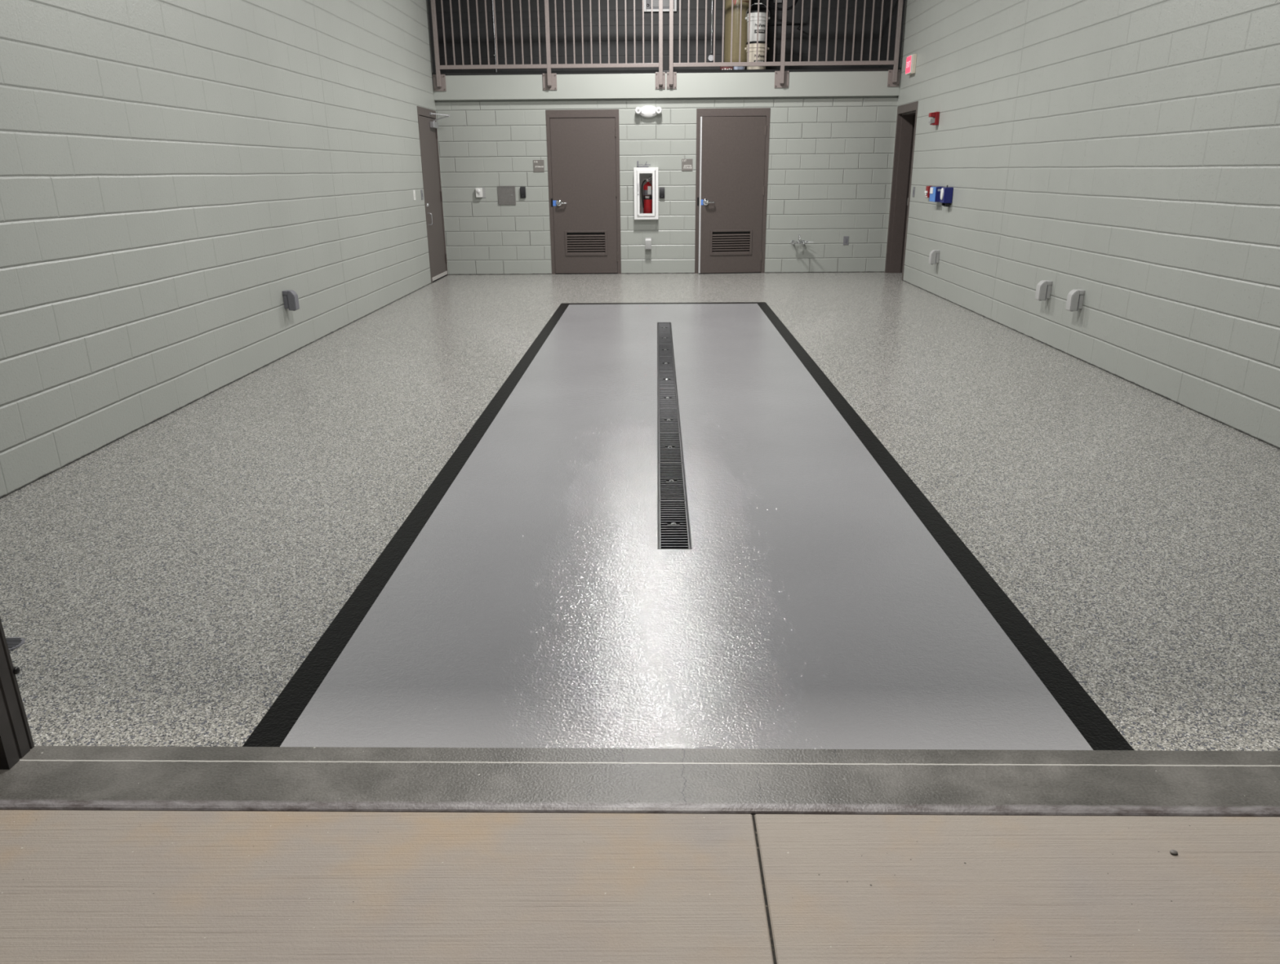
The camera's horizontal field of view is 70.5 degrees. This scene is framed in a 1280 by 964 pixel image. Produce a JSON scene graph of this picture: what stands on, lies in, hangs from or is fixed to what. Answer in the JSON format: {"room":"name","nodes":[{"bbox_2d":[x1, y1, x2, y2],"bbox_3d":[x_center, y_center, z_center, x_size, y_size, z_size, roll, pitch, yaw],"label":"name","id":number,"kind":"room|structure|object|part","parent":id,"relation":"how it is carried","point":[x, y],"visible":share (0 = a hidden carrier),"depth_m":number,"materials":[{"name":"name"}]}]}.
{"room":"vehicle garage bay","nodes":[
{"label":"vehicle garage bay","id":0,"kind":"room"},
{"bbox_2d":[0,0,453,498],"bbox_3d":[-3.026,-3.823,7.722,0.200,5.290,13.140,0,19,1],"label":"wall","id":1,"kind":"structure","parent":0,"point":[170,170],"depth_m":5.90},
{"bbox_2d":[0,617,34,769],"bbox_3d":[-1.695,-0.800,1.836,0.179,3.200,0.112,0,19,1],"label":"door frame","id":2,"kind":"structure","parent":1,"relation":"attached to","point":[16,741],"depth_m":2.31,"materials":[{"name":"paint"}]},
{"bbox_3d":[-1.634,0.484,2.326,0.079,0.020,0.020,0,19,1],"label":"roller knob","id":3,"kind":"part","parent":2,"relation":"part of","materials":[{"name":"black plastic"}]},
{"bbox_2d":[282,289,299,311],"bbox_3d":[-2.880,-1.498,7.474,0.095,0.162,0.086,0,19,1],"label":"outlet","id":4,"kind":"object","parent":1,"relation":"attached to","point":[291,300],"visible":1,"depth_m":7.44,"materials":[{"name":"grey plastic"}]},
{"bbox_2d":[413,190,415,200],"bbox_3d":[-2.848,-3.623,11.441,0.012,0.124,0.084,0,19,1],"label":"switch plate","id":5,"kind":"object","parent":1,"relation":"attached to","point":[414,191],"visible":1,"depth_m":11.42,"materials":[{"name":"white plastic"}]},
{"bbox_2d":[417,106,449,283],"bbox_3d":[-2.815,-3.920,12.425,0.462,2.230,1.016,0,19,1],"label":"door","id":6,"kind":"structure","parent":1,"relation":"in","point":[427,121],"depth_m":12.38,"materials":[{"name":"brown paint"}]},
{"bbox_3d":[-2.715,-4.951,12.286,0.254,0.115,0.142,0,19,1],"label":"closer arm","id":7,"kind":"part","parent":6,"relation":"part of","materials":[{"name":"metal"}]},
{"bbox_2d":[431,0,665,91],"bbox_3d":[-1.248,-5.985,12.161,3.172,1.327,0.066,0,19,1],"label":"guard railing","id":8,"kind":"object","parent":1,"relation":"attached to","point":[549,80],"visible":1,"depth_m":12.19,"materials":[{"name":"metal"}]},
{"bbox_3d":[-2.748,-5.988,12.181,0.052,1.240,0.052,0,19,1],"label":"post","id":9,"kind":"part","parent":8,"relation":"part of","materials":[{"name":"metal"}]},
{"bbox_3d":[-2.744,-5.463,12.397,0.170,0.210,0.012,0,19,1],"label":"plate","id":10,"kind":"part","parent":8,"relation":"part of","materials":[{"name":"paint"}]},
{"bbox_3d":[-1.990,-5.632,12.289,1.460,0.050,0.048,0,19,1],"label":"rail","id":11,"kind":"part","parent":8,"relation":"part of","materials":[{"name":"metal"}]},
{"bbox_3d":[-1.237,-5.991,12.152,0.052,1.240,0.052,0,19,1],"label":"post","id":12,"kind":"part","parent":8,"relation":"part of","materials":[{"name":"metal"}]},
{"bbox_3d":[-1.232,-5.465,12.368,0.190,0.210,0.012,0,19,1],"label":"plate","id":13,"kind":"part","parent":8,"relation":"part of","materials":[{"name":"paint"}]},
{"bbox_3d":[-0.476,-5.634,12.260,1.463,0.050,0.048,0,19,1],"label":"rail","id":14,"kind":"part","parent":8,"relation":"part of","materials":[{"name":"metal"}]},
{"bbox_3d":[0.276,-5.468,12.339,0.135,0.210,0.012,0,19,1],"label":"plate","id":15,"kind":"part","parent":8,"relation":"part of","materials":[{"name":"paint"}]},
{"bbox_3d":[0.278,-5.993,12.122,0.052,1.240,0.052,0,19,1],"label":"post","id":16,"kind":"part","parent":8,"relation":"part of","materials":[{"name":"metal"}]},
{"bbox_2d":[431,67,901,75],"bbox_3d":[0.347,-5.586,12.342,6.372,0.038,0.058,0,19,1],"label":"trim","id":17,"kind":"structure","parent":1,"relation":"attached to","point":[882,68],"depth_m":12.31,"materials":[{"name":"black metal"}]},
{"bbox_2d":[0,272,1279,751],"bbox_3d":[0.267,-1.134,7.818,6.372,0.090,11.510,0,19,1],"label":"floor","id":18,"kind":"structure","parent":0,"point":[918,519],"depth_m":3.65,"materials":[{"name":"grey concrete"}]},
{"bbox_2d":[0,746,1279,817],"bbox_3d":[0.163,0.763,2.260,7.172,0.060,0.239,0,19,1],"label":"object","id":19,"kind":"structure","parent":18,"relation":"on","point":[753,781],"depth_m":2.24,"materials":[{"name":"metal"}]},
{"bbox_2d":[657,419,658,549],"bbox_3d":[0.190,-0.560,6.333,0.146,0.032,5.703,0,19,1],"label":"trim","id":20,"kind":"structure","parent":18,"relation":"attached to","point":[658,420],"depth_m":4.98,"materials":[{"name":"grey metal"}]},
{"bbox_2d":[657,322,692,549],"bbox_3d":[0.189,-0.618,6.313,0.137,0.086,5.694,0,19,1],"label":"floor drain","id":21,"kind":"object","parent":18,"relation":"in","point":[657,322],"depth_m":4.74,"materials":[{"name":"black metal"}]},
{"bbox_3d":[0.234,-1.479,8.720,0.125,0.021,0.566,0,19,1],"label":"drain grate","id":22,"kind":"part","parent":21,"relation":"part of","materials":[{"name":"grey metal"}]},
{"bbox_3d":[0.224,-1.294,8.182,0.125,0.021,0.566,0,19,1],"label":"drain grate","id":23,"kind":"part","parent":21,"relation":"part of","materials":[{"name":"grey metal"}]},
{"bbox_3d":[0.214,-1.109,7.645,0.125,0.021,0.566,0,19,1],"label":"drain grate","id":24,"kind":"part","parent":21,"relation":"part of","materials":[{"name":"grey metal"}]},
{"bbox_3d":[0.204,-0.924,7.108,0.125,0.021,0.566,0,19,1],"label":"drain grate","id":25,"kind":"part","parent":21,"relation":"part of","materials":[{"name":"grey metal"}]},
{"bbox_3d":[0.194,-0.740,6.570,0.125,0.021,0.566,0,19,1],"label":"drain grate","id":26,"kind":"part","parent":21,"relation":"part of","materials":[{"name":"grey metal"}]},
{"bbox_3d":[0.184,-0.555,6.033,0.125,0.021,0.566,0,19,1],"label":"drain grate","id":27,"kind":"part","parent":21,"relation":"part of","materials":[{"name":"grey metal"}]},
{"bbox_3d":[0.174,-0.370,5.496,0.125,0.021,0.566,0,19,1],"label":"drain grate","id":28,"kind":"part","parent":21,"relation":"part of","materials":[{"name":"grey metal"}]},
{"bbox_3d":[0.164,-0.185,4.958,0.125,0.021,0.566,0,19,1],"label":"drain grate","id":29,"kind":"part","parent":21,"relation":"part of","materials":[{"name":"grey metal"}]},
{"bbox_3d":[0.154,0.000,4.421,0.125,0.021,0.566,0,19,1],"label":"drain grate","id":30,"kind":"part","parent":21,"relation":"part of","materials":[{"name":"grey metal"}]},
{"bbox_3d":[0.144,0.185,3.884,0.125,0.021,0.566,0,19,1],"label":"drain grate","id":31,"kind":"part","parent":21,"relation":"part of","materials":[{"name":"grey metal"}]},
{"bbox_2d":[0,809,1279,963],"bbox_3d":[0.423,1.763,-0.570,11.000,0.100,5.749,0,19,1],"label":"concrete pavement","id":32,"kind":"structure","parent":0,"point":[77,886],"depth_m":1.91,"materials":[{"name":"concrete"}]},
{"bbox_2d":[751,814,777,963],"bbox_3d":[0.216,1.765,-0.566,0.006,0.096,5.749,0,19,1],"label":"joint","id":33,"kind":"object","parent":32,"relation":"attached to","point":[753,815],"depth_m":1.90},
{"bbox_2d":[1169,849,1177,854],"bbox_3d":[1.178,0.817,1.998,0.017,0.008,0.014,0,19,1],"label":"pebble","id":34,"kind":"object","parent":32,"relation":"on","point":[1171,851],"visible":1,"depth_m":2.00,"materials":[{"name":"grey stone"}]},
{"bbox_2d":[555,271,759,274],"bbox_3d":[0.375,-4.412,13.675,5.972,2.480,1.300,0,19,1],"label":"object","id":35,"kind":"structure","parent":0,"point":[755,272],"depth_m":14.11,"materials":[{"name":"grey metal"}]},
{"bbox_2d":[448,0,882,72],"bbox_3d":[0.365,-7.110,13.370,6.372,2.800,0.200,0,19,1],"label":"wall","id":36,"kind":"structure","parent":0,"point":[455,3],"depth_m":13.43,"materials":[{"name":"grey metal"}]},
{"bbox_2d":[491,0,497,71],"bbox_3d":[-2.169,-7.199,13.268,0.044,2.450,0.026,0,19,1],"label":"conduit","id":37,"kind":"object","parent":36,"relation":"attached to","point":[495,55],"visible":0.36,"depth_m":13.45,"materials":[{"name":"metal"}]},
{"bbox_2d":[644,0,676,12],"bbox_3d":[0.295,-7.218,13.195,0.480,0.660,0.065,0,19,1],"label":"framed panel","id":38,"kind":"object","parent":36,"relation":"attached to","point":[647,3],"visible":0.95,"depth_m":13.28,"materials":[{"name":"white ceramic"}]},
{"bbox_2d":[646,0,674,8],"bbox_3d":[0.295,-7.220,13.198,0.410,0.590,0.022,0,19,1],"label":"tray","id":39,"kind":"object","parent":38,"relation":"on","point":[655,2],"depth_m":13.28,"materials":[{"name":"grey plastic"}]},
{"bbox_2d":[707,0,713,62],"bbox_3d":[1.050,-7.271,13.170,0.094,2.200,0.050,0,19,1],"label":"conduit","id":40,"kind":"object","parent":36,"relation":"attached to","point":[710,58],"visible":0.8,"depth_m":13.42,"materials":[{"name":"silver metal"}]},
{"bbox_2d":[773,0,782,3],"bbox_3d":[2.010,-7.062,13.222,0.120,0.123,0.054,0,19,1],"label":"junction box","id":41,"kind":"object","parent":36,"relation":"attached to","point":[778,1],"visible":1,"depth_m":13.21,"materials":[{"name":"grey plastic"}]},
{"bbox_2d":[767,5,803,31],"bbox_3d":[1.926,-7.444,12.913,0.822,1.880,0.393,0,19,1],"label":"pipe","id":42,"kind":"object","parent":36,"relation":"attached to","point":[778,24],"visible":0.43,"depth_m":13.02,"materials":[{"name":"black plastic"}]},
{"bbox_2d":[435,97,897,275],"bbox_3d":[0.362,-4.146,12.973,6.772,2.432,0.200,0,19,1],"label":"wall","id":43,"kind":"structure","parent":0,"point":[830,161],"depth_m":12.83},
{"bbox_2d":[475,187,485,197],"bbox_3d":[-2.270,-4.117,12.894,0.133,0.136,0.062,0,19,1],"label":"thermostat","id":44,"kind":"object","parent":43,"relation":"attached to","point":[480,192],"visible":1,"depth_m":12.89,"materials":[{"name":"grey plastic"}]},
{"bbox_3d":[-2.242,-4.126,12.920,0.078,0.136,0.006,0,19,1],"label":"plate","id":45,"kind":"part","parent":44,"relation":"part of","materials":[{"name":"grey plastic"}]},
{"bbox_2d":[497,186,515,204],"bbox_3d":[-1.901,-4.089,12.921,0.250,0.256,0.015,0,19,1],"label":"access panel","id":46,"kind":"object","parent":43,"relation":"attached to","point":[506,194],"visible":1,"depth_m":12.92,"materials":[{"name":"paint"}]},
{"bbox_3d":[-1.901,-4.090,12.924,0.209,0.215,0.010,0,19,1],"label":"panel door","id":47,"kind":"part","parent":46,"relation":"part of","materials":[{"name":"paint"}]},
{"bbox_2d":[520,186,525,198],"bbox_3d":[-1.667,-4.121,12.895,0.076,0.150,0.036,0,19,1],"label":"card reader","id":48,"kind":"object","parent":43,"relation":"attached to","point":[522,189],"visible":1,"depth_m":12.88,"materials":[{"name":"black plastic"}]},
{"bbox_2d":[533,160,544,172],"bbox_3d":[-1.429,-4.463,12.788,0.152,0.160,0.008,0,19,1],"label":"room sign","id":49,"kind":"object","parent":43,"relation":"attached to","point":[538,165],"visible":1,"depth_m":12.79,"materials":[{"name":"beige plastic"}]},
{"bbox_2d":[545,109,621,274],"bbox_3d":[-0.790,-4.124,12.971,1.016,2.230,0.278,0,19,1],"label":"door","id":50,"kind":"structure","parent":43,"relation":"in","point":[583,145],"depth_m":12.89,"materials":[{"name":"brown paint"}]},
{"bbox_3d":[-1.121,-3.978,12.918,0.169,0.090,0.070,0,19,1],"label":"lever handle","id":51,"kind":"part","parent":50,"relation":"part of","materials":[{"name":"silver metal"}]},
{"bbox_3d":[-0.781,-3.461,13.120,0.610,0.355,0.012,0,19,1],"label":"louver frame","id":52,"kind":"part","parent":50,"relation":"part of","materials":[{"name":"brown paint"}]},
{"bbox_2d":[633,160,657,219],"bbox_3d":[0.089,-4.143,12.862,0.343,0.789,0.241,0,19,1],"label":"fire extinguisher cabinet","id":53,"kind":"object","parent":43,"relation":"attached to","point":[646,179],"depth_m":12.79,"materials":[{"name":"white metal"}]},
{"bbox_3d":[0.056,-4.470,12.731,0.191,0.085,0.054,0,19,1],"label":"wire bracket","id":54,"kind":"part","parent":53,"relation":"part of","materials":[{"name":"white metal"}]},
{"bbox_3d":[0.085,-4.075,12.789,0.251,0.618,0.010,0,19,1],"label":"cabinet door","id":55,"kind":"part","parent":53,"relation":"part of","materials":[{"name":"white metal"}]},
{"bbox_3d":[0.084,-4.073,12.791,0.182,0.540,0.002,0,19,1],"label":"glass pane","id":56,"kind":"part","parent":53,"relation":"part of","materials":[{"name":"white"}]},
{"bbox_3d":[0.091,-4.139,12.988,0.312,0.671,0.006,0,19,1],"label":"panel","id":57,"kind":"part","parent":53,"relation":"part of","materials":[{"name":"white plastic"}]},
{"bbox_2d":[644,237,651,249],"bbox_3d":[0.120,-3.438,13.065,0.086,0.162,0.095,0,19,1],"label":"outlet","id":58,"kind":"object","parent":43,"relation":"attached to","point":[648,240],"visible":1,"depth_m":13.02,"materials":[{"name":"grey plastic"}]},
{"bbox_2d":[635,105,662,117],"bbox_3d":[0.117,-5.105,12.480,0.372,0.156,0.116,0,19,1],"label":"emergency light","id":59,"kind":"object","parent":43,"relation":"attached to","point":[648,111],"visible":1,"depth_m":12.45,"materials":[{"name":"white plastic"}]},
{"bbox_2d":[659,186,664,198],"bbox_3d":[0.312,-4.109,12.862,0.076,0.150,0.036,0,19,1],"label":"card reader","id":60,"kind":"object","parent":43,"relation":"attached to","point":[661,188],"visible":1,"depth_m":12.85,"materials":[{"name":"black plastic"}]},
{"bbox_2d":[435,96,897,102],"bbox_3d":[0.351,-5.420,12.543,6.372,0.258,0.184,0,19,1],"label":"trim","id":61,"kind":"structure","parent":43,"relation":"on","point":[823,97],"depth_m":12.49,"materials":[{"name":"paint"}]},
{"bbox_2d":[432,71,901,100],"bbox_3d":[0.348,-5.421,12.395,6.372,0.308,0.065,0,19,1],"label":"steel beam","id":62,"kind":"structure","parent":43,"relation":"attached to","point":[859,83],"depth_m":12.37,"materials":[{"name":"metal"}]},
{"bbox_2d":[681,159,692,170],"bbox_3d":[0.663,-4.463,12.748,0.152,0.160,0.008,0,19,1],"label":"room sign","id":63,"kind":"object","parent":43,"relation":"attached to","point":[686,164],"visible":1,"depth_m":12.74,"materials":[{"name":"beige plastic"}]},
{"bbox_2d":[694,107,770,273],"bbox_3d":[1.299,-4.113,12.890,1.016,2.230,0.365,0,19,1],"label":"door","id":64,"kind":"structure","parent":43,"relation":"in","point":[732,144],"depth_m":12.81,"materials":[{"name":"brown paint"}]},
{"bbox_3d":[0.975,-3.954,12.797,0.169,0.090,0.070,-2,19,-5],"label":"lever handle","id":65,"kind":"part","parent":64,"relation":"part of","materials":[{"name":"silver metal"}]},
{"bbox_3d":[1.311,-3.449,13.034,0.610,0.355,0.012,-2,19,-5],"label":"louver frame","id":66,"kind":"part","parent":64,"relation":"part of","materials":[{"name":"brown paint"}]},
{"bbox_2d":[666,0,902,88],"bbox_3d":[1.937,-5.990,12.100,3.158,1.327,0.066,0,19,1],"label":"guard railing","id":67,"kind":"object","parent":43,"relation":"attached to","point":[781,77],"visible":1,"depth_m":12.13,"materials":[{"name":"metal"}]},
{"bbox_3d":[0.418,-5.993,12.120,0.052,1.240,0.052,0,19,1],"label":"post","id":68,"kind":"part","parent":67,"relation":"part of","materials":[{"name":"metal"}]},
{"bbox_3d":[0.430,-5.468,12.336,0.135,0.210,0.012,0,19,1],"label":"plate","id":69,"kind":"part","parent":67,"relation":"part of","materials":[{"name":"paint"}]},
{"bbox_3d":[1.171,-5.637,12.228,1.449,0.050,0.048,0,19,1],"label":"rail","id":70,"kind":"part","parent":67,"relation":"part of","materials":[{"name":"metal"}]},
{"bbox_3d":[1.924,-5.470,12.307,0.190,0.210,0.012,0,19,1],"label":"plate","id":71,"kind":"part","parent":67,"relation":"part of","materials":[{"name":"paint"}]},
{"bbox_3d":[1.919,-5.995,12.091,0.052,1.240,0.052,0,19,1],"label":"post","id":72,"kind":"part","parent":67,"relation":"part of","materials":[{"name":"metal"}]},
{"bbox_3d":[2.683,-5.639,12.199,1.470,0.050,0.048,0,19,1],"label":"rail","id":73,"kind":"part","parent":67,"relation":"part of","materials":[{"name":"metal"}]},
{"bbox_3d":[3.440,-5.473,12.278,0.160,0.210,0.012,0,19,1],"label":"plate","id":74,"kind":"part","parent":67,"relation":"part of","materials":[{"name":"paint"}]},
{"bbox_3d":[3.440,-5.998,12.061,0.052,1.240,0.052,0,19,1],"label":"post","id":75,"kind":"part","parent":67,"relation":"part of","materials":[{"name":"metal"}]},
{"bbox_2d":[790,234,813,244],"bbox_3d":[2.316,-3.463,12.951,0.315,0.149,0.216,0,19,1],"label":"faucet","id":76,"kind":"object","parent":43,"relation":"attached to","point":[792,242],"visible":1,"depth_m":12.97,"materials":[{"name":"silver metal"}]},
{"bbox_2d":[843,235,848,244],"bbox_3d":[2.966,-3.477,13.044,0.074,0.120,0.008,0,19,1],"label":"blank plate","id":77,"kind":"object","parent":43,"relation":"attached to","point":[846,238],"visible":1,"depth_m":13.04,"materials":[{"name":"grey plastic"}]},
{"bbox_2d":[885,272,902,279],"bbox_3d":[4.344,-2.849,12.649,1.600,0.050,1.012,0,19,1],"label":"floor","id":78,"kind":"structure","parent":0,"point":[899,275],"depth_m":12.87,"materials":[{"name":"grey concrete"}]},
{"bbox_2d":[878,0,1279,449],"bbox_3d":[3.545,-3.834,7.595,0.200,5.290,13.140,0,19,1],"label":"wall","id":79,"kind":"structure","parent":0,"point":[1125,153],"depth_m":6.53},
{"bbox_2d":[905,53,916,75],"bbox_3d":[3.487,-5.370,11.658,0.069,0.225,0.256,0,19,1],"label":"exit sign","id":80,"kind":"object","parent":79,"relation":"attached to","point":[911,60],"visible":1,"depth_m":11.56,"materials":[{"name":"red plastic"}]},
{"bbox_3d":[3.463,-5.370,11.658,0.016,0.217,0.248,0,19,1],"label":"frame","id":81,"kind":"part","parent":80,"relation":"part of","materials":[{"name":"white plastic"}]},
{"bbox_2d":[912,186,915,196],"bbox_3d":[3.518,-3.730,11.645,0.012,0.124,0.076,0,19,1],"label":"switch plate","id":82,"kind":"object","parent":79,"relation":"attached to","point":[913,188],"visible":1,"depth_m":11.63,"materials":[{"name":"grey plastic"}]},
{"bbox_2d":[924,186,932,197],"bbox_3d":[3.479,-3.505,10.941,0.062,0.133,0.104,0,19,1],"label":"station","id":83,"kind":"object","parent":79,"relation":"attached to","point":[927,188],"visible":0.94,"depth_m":10.90,"materials":[{"name":"red plastic"}]},
{"bbox_2d":[928,249,939,264],"bbox_3d":[3.458,-2.643,10.650,0.095,0.162,0.086,0,19,1],"label":"outlet","id":84,"kind":"object","parent":79,"relation":"attached to","point":[934,255],"visible":1,"depth_m":10.62,"materials":[{"name":"grey plastic"}]},
{"bbox_2d":[928,111,939,125],"bbox_3d":[3.453,-4.273,10.650,0.100,0.145,0.110,0,19,1],"label":"fire alarm strobe","id":85,"kind":"object","parent":79,"relation":"attached to","point":[935,115],"visible":1,"depth_m":10.61,"materials":[{"name":"red plastic"}]},
{"bbox_2d":[928,186,942,202],"bbox_3d":[3.453,-3.356,10.563,0.100,0.167,0.226,0,19,1],"label":"wall dispenser","id":86,"kind":"object","parent":79,"relation":"attached to","point":[935,192],"visible":0.88,"depth_m":10.48,"materials":[{"name":"blue plastic"}]},
{"bbox_2d":[940,185,953,206],"bbox_3d":[3.440,-3.219,10.193,0.112,0.230,0.150,0,19,1],"label":"wall dispenser","id":87,"kind":"object","parent":79,"relation":"attached to","point":[946,193],"visible":1,"depth_m":10.14,"materials":[{"name":"blue plastic"}]},
{"bbox_2d":[1035,280,1052,300],"bbox_3d":[3.402,-1.614,7.637,0.095,0.162,0.086,0,19,1],"label":"outlet","id":88,"kind":"object","parent":79,"relation":"attached to","point":[1043,288],"visible":1,"depth_m":7.61,"materials":[{"name":"grey plastic"}]},
{"bbox_2d":[1065,288,1084,311],"bbox_3d":[3.391,-1.416,7.060,0.095,0.162,0.086,0,19,1],"label":"outlet","id":89,"kind":"object","parent":79,"relation":"attached to","point":[1075,297],"visible":1,"depth_m":7.03,"materials":[{"name":"grey plastic"}]},
{"bbox_3d":[0.360,-5.778,13.015,6.372,0.112,1.340,0,19,1],"label":"floor","id":90,"kind":"structure","parent":0,"visible":0},
{"bbox_2d":[720,66,733,70],"bbox_3d":[1.194,-5.715,12.523,0.170,0.075,0.101,0,19,1],"label":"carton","id":91,"kind":"object","parent":90,"relation":"on","point":[721,68],"visible":0.29,"depth_m":12.48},
{"bbox_2d":[724,0,751,69],"bbox_3d":[1.379,-6.736,12.698,0.376,1.890,0.376,0,19,1],"label":"tank","id":92,"kind":"object","parent":90,"relation":"on","point":[736,3],"visible":0.62,"depth_m":12.68,"materials":[{"name":"beige metal"}]},
{"bbox_2d":[751,0,798,10],"bbox_3d":[1.921,-6.828,12.841,0.777,0.254,0.088,-3,19,-6],"label":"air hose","id":93,"kind":"object","parent":92,"relation":"attached to","point":[796,1],"visible":0.73,"depth_m":12.86,"materials":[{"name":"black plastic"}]},
{"bbox_2d":[733,66,745,69],"bbox_3d":[1.369,-5.714,12.521,0.172,0.072,0.171,0,19,1],"label":"bucket","id":94,"kind":"object","parent":90,"relation":"on","point":[734,68],"visible":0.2,"depth_m":12.46,"materials":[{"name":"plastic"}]},
{"bbox_2d":[744,40,768,69],"bbox_3d":[1.623,-5.909,12.607,0.306,0.380,0.306,12,23,32],"label":"pail","id":95,"kind":"object","parent":90,"relation":"on","point":[753,45],"visible":0.75,"depth_m":12.49,"materials":[{"name":"beige plastic"}]},
{"bbox_3d":[1.621,-6.076,12.550,0.306,0.026,0.306,0,19,1],"label":"lid","id":96,"kind":"part","parent":95,"relation":"part of","materials":[{"name":"black plastic"}]},
{"bbox_2d":[745,3,769,42],"bbox_3d":[1.614,-6.316,12.468,0.308,0.479,0.306,11,22,29],"label":"pail","id":97,"kind":"object","parent":95,"relation":"on","point":[753,14],"visible":0.84,"depth_m":12.38,"materials":[{"name":"white plastic"}]},
{"bbox_3d":[1.613,-6.436,12.426,0.306,0.026,0.306,0,19,1],"label":"lid","id":98,"kind":"part","parent":97,"relation":"part of","materials":[{"name":"black plastic"}]},
{"bbox_2d":[751,0,769,69],"bbox_3d":[1.721,-6.631,13.214,0.318,1.350,0.300,0,19,1],"label":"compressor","id":99,"kind":"object","parent":90,"relation":"on","point":[761,7],"visible":0.05,"depth_m":13.00,"materials":[{"name":"black metal"}]},
{"bbox_3d":[4.723,-3.817,11.624,2.000,2.560,2.790,0,19,1],"label":"wall","id":100,"kind":"structure","parent":0,"visible":0},
{"bbox_2d":[884,101,918,280],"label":"door","id":101,"kind":"structure","parent":100,"relation":"in","point":[906,119],"depth_m":12.66,"materials":[{"name":"brown paint"}]}
]}

